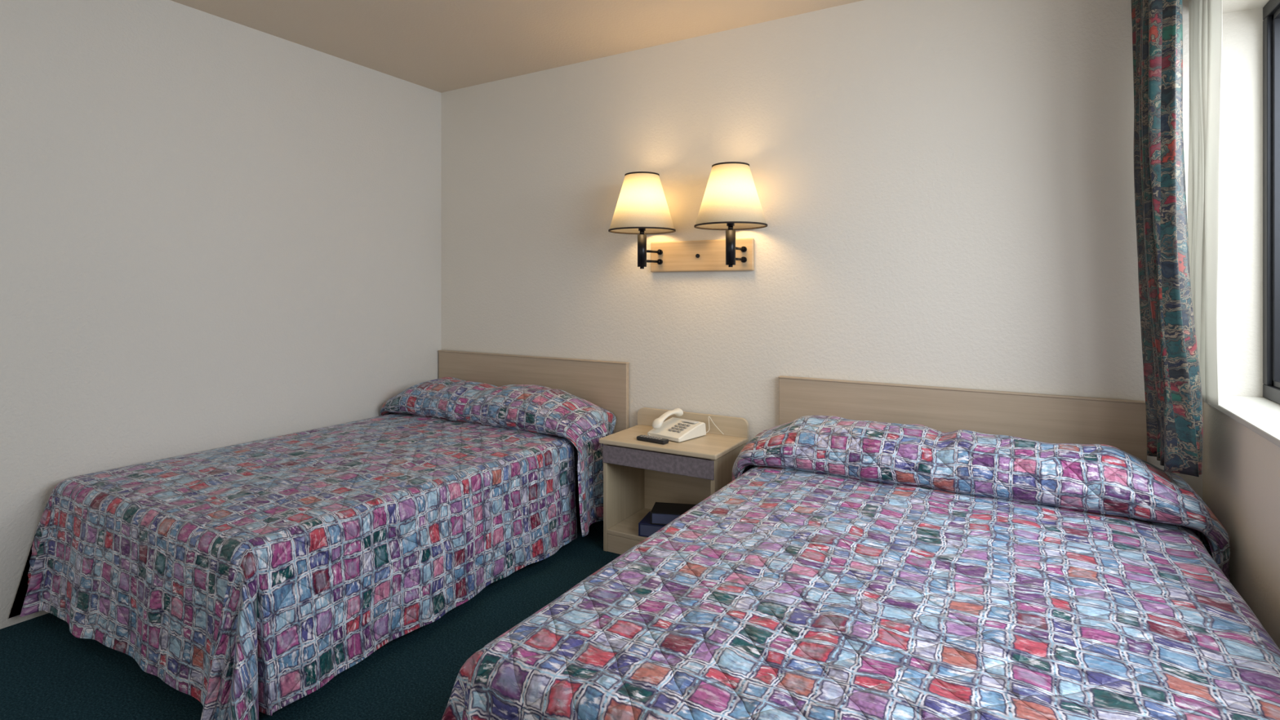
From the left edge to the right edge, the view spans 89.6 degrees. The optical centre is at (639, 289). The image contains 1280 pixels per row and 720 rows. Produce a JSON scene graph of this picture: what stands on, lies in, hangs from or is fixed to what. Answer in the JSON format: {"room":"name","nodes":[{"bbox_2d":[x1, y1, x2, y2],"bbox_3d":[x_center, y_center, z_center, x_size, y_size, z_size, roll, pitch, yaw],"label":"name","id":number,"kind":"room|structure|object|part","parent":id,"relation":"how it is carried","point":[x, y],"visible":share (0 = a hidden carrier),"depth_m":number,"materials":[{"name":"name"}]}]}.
{"room":"hotel room","nodes":[
{"label":"hotel room","id":0,"kind":"room"},
{"bbox_2d":[0,0,440,629],"bbox_3d":[-2.488,-0.015,2.248,0.100,2.530,4.560,0,0,30],"label":"wall","id":1,"kind":"structure","parent":0,"point":[216,232],"depth_m":2.90,"materials":[{"name":"paint"}]},
{"bbox_2d":[0,520,621,719],"bbox_3d":[-0.723,1.290,1.271,4.134,0.080,4.660,0,0,30],"label":"floor","id":2,"kind":"structure","parent":0,"point":[47,672],"depth_m":2.13,"materials":[{"name":"carpet"}]},
{"bbox_2d":[8,377,616,719],"bbox_3d":[-1.171,0.881,2.884,1.506,0.737,2.040,0,0,30],"label":"bed","id":3,"kind":"object","parent":2,"relation":"on","point":[245,578],"visible":0.98,"depth_m":2.27,"materials":[{"name":"fabric"}]},
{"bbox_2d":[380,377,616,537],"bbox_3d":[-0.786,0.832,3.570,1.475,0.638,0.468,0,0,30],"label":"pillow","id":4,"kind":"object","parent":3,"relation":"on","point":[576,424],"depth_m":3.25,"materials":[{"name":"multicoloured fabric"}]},
{"bbox_3d":[-1.174,0.833,2.979,1.200,0.191,1.850,0,0,30],"label":"mattress","id":5,"kind":"part","parent":3,"relation":"part of","materials":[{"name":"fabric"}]},
{"bbox_2d":[599,407,748,554],"bbox_3d":[0.163,0.935,3.093,0.610,0.630,0.390,0,0,30],"label":"nightstand","id":6,"kind":"object","parent":2,"relation":"on","point":[638,474],"visible":0.7,"depth_m":3.10,"materials":[{"name":"laminate"}]},
{"bbox_3d":[0.080,1.208,2.952,0.539,0.084,0.017,0,0,30],"label":"kick panel","id":7,"kind":"part","parent":6,"relation":"part of","materials":[{"name":"laminate"}]},
{"bbox_2d":[607,507,651,541],"bbox_3d":[0.165,1.155,3.097,0.539,0.020,0.355,0,0,30],"label":"shelf","id":8,"kind":"object","parent":6,"relation":"attached to","point":[625,528],"depth_m":3.11,"materials":[{"name":"laminate"}]},
{"bbox_2d":[638,511,666,537],"bbox_3d":[0.139,1.114,3.037,0.253,0.060,0.170,0,0,18],"label":"book","id":9,"kind":"object","parent":6,"relation":"on","point":[646,529],"visible":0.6,"depth_m":2.99,"materials":[{"name":"blue paper"}]},
{"bbox_2d":[650,502,696,524],"bbox_3d":[0.166,1.056,3.032,0.213,0.055,0.150,0,0,10],"label":"book","id":10,"kind":"object","parent":9,"relation":"on","point":[661,513],"visible":0.68,"depth_m":2.99,"materials":[{"name":"black paper"}]},
{"bbox_2d":[636,435,668,444],"bbox_3d":[0.059,0.699,3.015,0.160,0.020,0.044,0,0,36],"label":"remote control","id":11,"kind":"object","parent":6,"relation":"on","point":[642,437],"visible":1,"depth_m":3.00,"materials":[{"name":"plastic"}]},
{"bbox_3d":[0.072,0.782,2.938,0.576,0.085,0.008,0,0,30],"label":"drawer","id":12,"kind":"part","parent":6,"relation":"part of","materials":[{"name":"laminate"}]},
{"bbox_3d":[0.258,0.983,3.256,0.539,0.495,0.011,0,0,30],"label":"panel","id":13,"kind":"part","parent":6,"relation":"part of","materials":[{"name":"laminate"}]},
{"bbox_2d":[647,408,723,441],"bbox_3d":[0.210,0.649,3.116,0.315,0.115,0.252,0,0,30],"label":"telephone","id":14,"kind":"object","parent":6,"relation":"on","point":[677,429],"visible":1,"depth_m":3.10,"materials":[{"name":"plastic"}]},
{"bbox_3d":[0.360,0.662,3.151,0.097,0.087,0.018,0,0,-1],"label":"line cord","id":15,"kind":"part","parent":14,"relation":"part of","materials":[{"name":"plastic"}]},
{"bbox_2d":[441,415,1279,719],"bbox_3d":[0.701,0.884,1.751,1.644,0.731,2.100,0,0,30],"label":"bed","id":16,"kind":"object","parent":2,"relation":"on","point":[845,569],"visible":1,"depth_m":1.45,"materials":[{"name":"fabric"}]},
{"bbox_2d":[732,415,1230,580],"bbox_3d":[1.123,0.835,2.450,1.622,0.632,0.467,0,0,30],"label":"pillow","id":17,"kind":"object","parent":16,"relation":"on","point":[1099,482],"depth_m":2.19,"materials":[{"name":"multicoloured fabric"}]},
{"bbox_2d":[170,0,862,93],"bbox_3d":[-0.723,-1.320,1.271,4.134,0.080,4.660,0,0,30],"label":"ceiling","id":18,"kind":"structure","parent":0,"point":[440,46],"depth_m":3.13,"materials":[{"name":"paint"}]},
{"bbox_2d":[440,0,1263,524],"bbox_3d":[0.430,-0.015,3.237,4.134,2.530,0.100,0,0,30],"label":"wall","id":19,"kind":"structure","parent":0,"point":[945,188],"depth_m":2.88,"materials":[{"name":"paint"}]},
{"bbox_2d":[438,350,629,433],"bbox_3d":[-0.678,0.669,3.806,1.426,0.561,0.035,0,0,30],"label":"headboard","id":20,"kind":"object","parent":19,"relation":"attached to","point":[603,384],"visible":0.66,"depth_m":3.68,"materials":[{"name":"laminate"}]},
{"bbox_2d":[608,161,767,272],"bbox_3d":[0.215,-0.334,3.109,0.812,0.484,0.338,0,0,30],"label":"wall lamp","id":21,"kind":"object","parent":19,"relation":"attached to","point":[731,202],"visible":1,"depth_m":3.11,"materials":[{"name":"beige fabric"}]},
{"bbox_3d":[0.010,-0.434,3.229,0.337,0.284,0.337,0,0,30],"label":"shade trim","id":22,"kind":"part","parent":21,"relation":"part of","materials":[{"name":"white fabric"}]},
{"bbox_3d":[0.010,-0.433,3.229,0.332,0.277,0.332,0,0,30],"label":"lampshade","id":23,"kind":"part","parent":21,"relation":"part of","materials":[{"name":"white fabric"}]},
{"bbox_3d":[0.028,-0.334,3.265,0.144,0.457,0.194,0,0,13],"label":"swing arm","id":24,"kind":"part","parent":21,"relation":"part of","materials":[{"name":"black metal"}]},
{"bbox_3d":[0.303,-0.170,3.239,0.565,0.156,0.023,0,0,30],"label":"mounting plate","id":25,"kind":"part","parent":21,"relation":"part of","materials":[{"name":"brown wood"}]},
{"bbox_3d":[0.420,-0.434,2.988,0.337,0.284,0.337,0,0,30],"label":"shade trim","id":26,"kind":"part","parent":21,"relation":"part of","materials":[{"name":"white fabric"}]},
{"bbox_3d":[0.420,-0.433,2.988,0.332,0.277,0.332,0,0,30],"label":"lampshade","id":27,"kind":"part","parent":21,"relation":"part of","materials":[{"name":"white fabric"}]},
{"bbox_3d":[0.431,-0.334,3.029,0.146,0.457,0.189,0,0,8],"label":"swing arm","id":28,"kind":"part","parent":21,"relation":"part of","materials":[{"name":"black metal"}]},
{"bbox_2d":[778,375,1146,461],"bbox_3d":[1.244,0.677,2.678,1.369,0.546,0.035,0,0,30],"label":"headboard","id":29,"kind":"object","parent":19,"relation":"attached to","point":[1120,424],"visible":0.43,"depth_m":2.60,"materials":[{"name":"laminate"}]},
{"bbox_2d":[1202,400,1279,648],"bbox_3d":[1.475,0.818,1.170,0.240,0.865,2.410,0,0,30],"label":"wall","id":30,"kind":"structure","parent":0,"point":[1241,468],"depth_m":1.83,"materials":[{"name":"beige paint"}]},
{"bbox_2d":[1204,395,1279,447],"bbox_3d":[1.460,0.375,1.177,0.232,0.020,2.409,0,0,30],"label":"windowsill","id":31,"kind":"structure","parent":30,"relation":"on","point":[1261,415],"depth_m":1.92,"materials":[{"name":"paint"}]},
{"bbox_2d":[1222,0,1269,13],"bbox_3d":[1.475,-1.120,1.170,0.240,0.320,2.410,0,0,30],"label":"wall","id":32,"kind":"structure","parent":0,"point":[1228,6],"depth_m":2.18,"materials":[{"name":"paint"}]},
{"bbox_2d":[1262,0,1279,404],"bbox_3d":[1.526,-0.297,1.139,0.050,1.322,2.406,0,0,30],"label":"window","id":33,"kind":"structure","parent":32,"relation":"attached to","point":[1271,11],"depth_m":2.15,"materials":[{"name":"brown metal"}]},
{"bbox_3d":[1.205,-1.145,1.119,0.173,0.024,2.750,0,0,30],"label":"curtain rod","id":34,"kind":"object","parent":32,"relation":"attached to","visible":0},
{"bbox_2d":[1131,0,1203,476],"bbox_3d":[1.732,-0.282,2.131,0.145,1.695,0.376,0,0,30],"label":"patterned curtain","id":35,"kind":"object","parent":34,"relation":"hanging from","point":[1171,362],"visible":1,"depth_m":2.01,"materials":[{"name":"multicoloured fabric"}]},
{"bbox_2d":[1187,0,1222,405],"bbox_3d":[1.843,-0.388,2.109,0.034,1.485,0.295,0,0,30],"label":"sheer curtain","id":36,"kind":"object","parent":34,"relation":"hanging from","point":[1205,16],"visible":0.93,"depth_m":2.05,"materials":[{"name":"white fabric"}]}
]}

